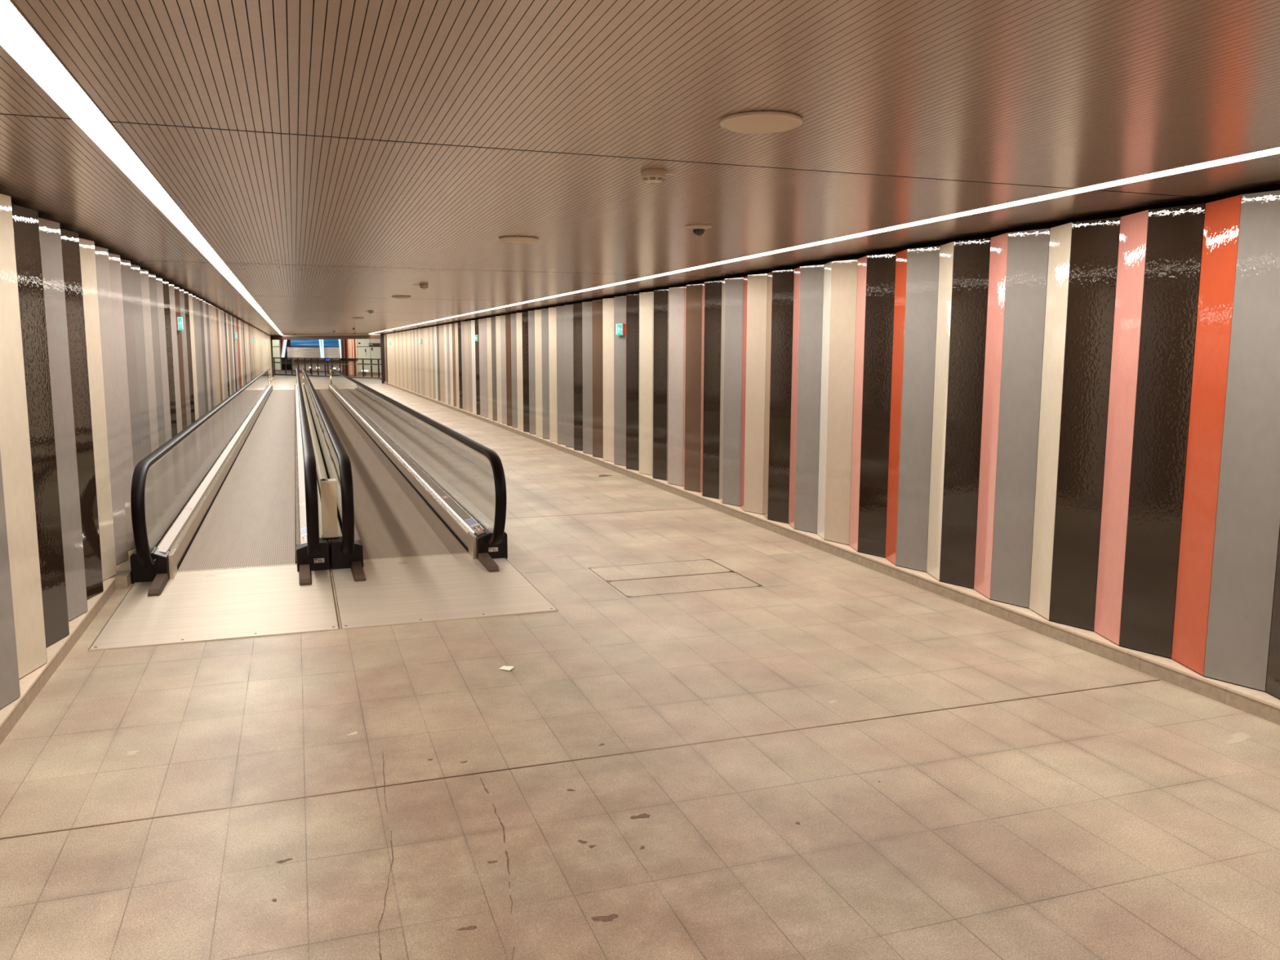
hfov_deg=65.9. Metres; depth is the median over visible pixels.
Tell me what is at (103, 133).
diffuser
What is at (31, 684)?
baseboard
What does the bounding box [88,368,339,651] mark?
walkway
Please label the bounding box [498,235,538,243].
ceiling speaker
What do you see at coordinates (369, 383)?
trim
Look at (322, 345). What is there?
tube
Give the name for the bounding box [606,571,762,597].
access cover
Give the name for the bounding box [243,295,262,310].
diffuser
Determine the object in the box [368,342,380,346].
sign
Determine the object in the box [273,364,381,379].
floor
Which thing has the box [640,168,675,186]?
smoke detector
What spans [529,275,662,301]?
diffuser
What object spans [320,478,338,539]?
pillar
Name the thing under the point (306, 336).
trim
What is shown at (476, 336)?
exit sign
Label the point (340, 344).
tube
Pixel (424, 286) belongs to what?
smoke detector
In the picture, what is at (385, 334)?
trim
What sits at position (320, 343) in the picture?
tube
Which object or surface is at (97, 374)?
wall
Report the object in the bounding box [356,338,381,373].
wall
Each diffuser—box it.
[0,0,106,119]
[73,117,222,262]
[211,262,249,295]
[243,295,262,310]
[257,310,269,319]
[265,318,273,324]
[434,313,470,320]
[470,301,531,313]
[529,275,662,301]
[657,187,1092,275]
[1080,146,1279,189]
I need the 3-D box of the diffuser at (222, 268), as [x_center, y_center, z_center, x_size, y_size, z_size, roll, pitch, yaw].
[-4.847,-2.365,11.839,0.109,0.004,5.992,-2,8,-19]
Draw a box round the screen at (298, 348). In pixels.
[286,339,341,359]
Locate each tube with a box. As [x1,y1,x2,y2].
[281,339,285,357]
[282,339,287,357]
[319,339,322,358]
[321,339,324,358]
[337,338,341,358]
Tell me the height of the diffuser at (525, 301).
0.004 m
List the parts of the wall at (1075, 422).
wall panel, wall panel, wall panel, wall panel, wall panel, wall panel, wall panel, wall panel, wall panel, wall panel, wall panel, wall panel, wall panel, wall panel, wall panel, wall panel, wall panel, wall panel, wall panel, wall panel, wall panel, wall panel, wall panel, wall panel, wall panel, wall panel, wall panel, wall panel, wall panel, wall panel, wall panel, wall panel, wall panel, wall panel, wall panel, wall panel, wall panel, wall panel, wall panel, wall panel, wall panel, wall panel, wall panel, wall panel, wall panel, wall panel, wall panel, wall panel, wall panel, wall panel, wall panel, wall panel, wall panel, wall panel, wall panel, wall panel, wall panel, wall panel, wall panel, wall panel, wall panel, wall panel, wall panel, wall panel, wall panel, wall panel, wall panel, wall panel, wall panel, wall panel, wall panel, wall panel, wall panel, wall panel, wall panel, wall panel, wall panel, wall panel, wall panel, wall panel, wall panel, wall panel, wall panel, wall panel, wall panel, foot rail, wall panel, wall panel, wall panel, wall panel, wall panel, wall panel, wall panel, wall panel, wall panel, wall panel, wall panel, wall panel, wall panel, wall panel, wall panel, wall panel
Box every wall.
[0,193,272,708]
[272,339,281,369]
[292,359,342,371]
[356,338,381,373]
[386,183,1279,699]
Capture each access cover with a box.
[587,559,733,581]
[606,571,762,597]
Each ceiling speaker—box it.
[391,295,411,297]
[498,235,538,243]
[720,111,803,133]
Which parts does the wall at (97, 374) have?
wall panel, wall panel, wall panel, wall panel, wall panel, wall panel, wall panel, wall panel, wall panel, wall panel, wall panel, wall panel, wall panel, wall panel, wall panel, wall panel, wall panel, wall panel, wall panel, wall panel, wall panel, wall panel, wall panel, wall panel, wall panel, wall panel, wall panel, wall panel, wall panel, wall panel, wall panel, wall panel, wall panel, wall panel, wall panel, wall panel, wall panel, wall panel, wall panel, wall panel, wall panel, wall panel, wall panel, wall panel, wall panel, wall panel, wall panel, wall panel, wall panel, wall panel, wall panel, wall panel, wall panel, wall panel, wall panel, wall panel, wall panel, wall panel, wall panel, wall panel, wall panel, wall panel, wall panel, wall panel, wall panel, wall panel, wall panel, wall panel, wall panel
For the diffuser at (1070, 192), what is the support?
attached to the ceiling light at (1276, 150)
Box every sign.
[176,316,183,330]
[234,332,237,339]
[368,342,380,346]
[474,334,479,341]
[615,323,625,335]
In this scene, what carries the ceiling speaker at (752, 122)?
attached to the ceiling
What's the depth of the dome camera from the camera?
6.22 m
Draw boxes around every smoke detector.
[413,284,428,289]
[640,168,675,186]
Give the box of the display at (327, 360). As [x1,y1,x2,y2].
[325,359,329,374]
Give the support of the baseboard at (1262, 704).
attached to the wall at (1075, 422)
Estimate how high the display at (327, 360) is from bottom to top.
1.120 m
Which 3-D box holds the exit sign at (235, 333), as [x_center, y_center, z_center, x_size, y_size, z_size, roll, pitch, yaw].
[-9.347,-3.323,22.790,0.052,0.156,0.152,0,8,-4]
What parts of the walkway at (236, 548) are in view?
edge trim, glass panel, glass panel, glass panel, handrail, glass panel, glass panel, deck trim, landing plate, deck panel, glass panel, skirt panel, glass panel, glass panel, glass panel, glass panel, glass panel, glass panel, glass panel, glass panel, glass panel, glass panel, glass panel, glass panel, glass panel, glass panel, glass panel, landing plate, deck panel, handrail, edge trim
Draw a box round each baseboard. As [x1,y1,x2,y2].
[0,376,274,745]
[384,382,1279,724]
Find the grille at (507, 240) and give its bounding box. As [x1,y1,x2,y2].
[500,238,536,243]
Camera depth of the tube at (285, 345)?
80.89 m
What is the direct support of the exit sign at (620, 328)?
attached to the wall at (1075, 422)
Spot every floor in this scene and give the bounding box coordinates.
[0,374,1279,959]
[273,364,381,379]
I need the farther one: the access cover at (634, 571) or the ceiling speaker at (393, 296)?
the ceiling speaker at (393, 296)
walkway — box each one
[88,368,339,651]
[301,368,558,629]
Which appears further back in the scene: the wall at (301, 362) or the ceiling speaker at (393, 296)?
the wall at (301, 362)
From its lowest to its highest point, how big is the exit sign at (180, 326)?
0.156 m
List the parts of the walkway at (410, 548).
glass panel, glass panel, glass panel, glass panel, glass panel, glass panel, glass panel, landing plate, glass panel, glass panel, handrail, glass panel, glass panel, glass panel, glass panel, glass panel, edge trim, glass panel, glass panel, glass panel, glass panel, glass panel, glass panel, glass panel, glass panel, glass panel, glass panel, glass panel, glass panel, glass panel, glass panel, glass panel, glass panel, glass panel, skirt panel, glass panel, deck panel, glass panel, deck trim, handrail, glass panel, glass panel, landing plate, edge trim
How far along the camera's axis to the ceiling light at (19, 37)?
3.34 m
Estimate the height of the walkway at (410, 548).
0.903 m
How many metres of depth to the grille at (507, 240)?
6.92 m
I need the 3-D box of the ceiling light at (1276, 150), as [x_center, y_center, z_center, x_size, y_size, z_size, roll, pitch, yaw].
[-3.868,-3.721,22.034,0.114,0.048,60.731,-2,8,-19]
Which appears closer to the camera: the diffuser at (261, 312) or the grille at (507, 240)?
the grille at (507, 240)
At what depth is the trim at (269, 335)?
57.74 m
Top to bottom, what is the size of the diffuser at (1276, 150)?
0.004 m
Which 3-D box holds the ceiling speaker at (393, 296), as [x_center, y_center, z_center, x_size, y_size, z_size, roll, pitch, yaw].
[-3.535,-2.708,14.633,0.282,0.029,0.282,-2,8,-19]
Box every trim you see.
[0,382,1159,839]
[269,335,274,377]
[271,333,380,339]
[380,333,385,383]
[385,333,387,384]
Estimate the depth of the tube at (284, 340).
81.02 m
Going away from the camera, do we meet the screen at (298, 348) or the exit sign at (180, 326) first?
the exit sign at (180, 326)
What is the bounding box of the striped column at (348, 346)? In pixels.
[340,338,358,374]
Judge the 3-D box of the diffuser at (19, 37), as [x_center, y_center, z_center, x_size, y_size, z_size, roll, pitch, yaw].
[-0.913,-0.875,0.600,0.109,0.004,5.992,-2,8,-19]
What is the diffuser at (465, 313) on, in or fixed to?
attached to the ceiling light at (1276, 150)
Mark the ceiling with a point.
(339, 157)
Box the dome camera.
[685,223,711,235]
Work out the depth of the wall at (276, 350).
82.04 m
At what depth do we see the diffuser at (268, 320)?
28.18 m
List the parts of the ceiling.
rail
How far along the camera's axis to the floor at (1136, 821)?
3.90 m
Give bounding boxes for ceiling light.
[0,0,283,335]
[369,146,1279,333]
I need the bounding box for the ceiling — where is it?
[0,0,1279,335]
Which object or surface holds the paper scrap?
on the floor at (1136, 821)
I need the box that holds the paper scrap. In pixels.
[498,666,514,670]
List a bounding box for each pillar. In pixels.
[298,373,302,384]
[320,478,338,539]
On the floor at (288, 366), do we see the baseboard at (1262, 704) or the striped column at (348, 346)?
the striped column at (348, 346)
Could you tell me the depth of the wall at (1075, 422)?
6.43 m
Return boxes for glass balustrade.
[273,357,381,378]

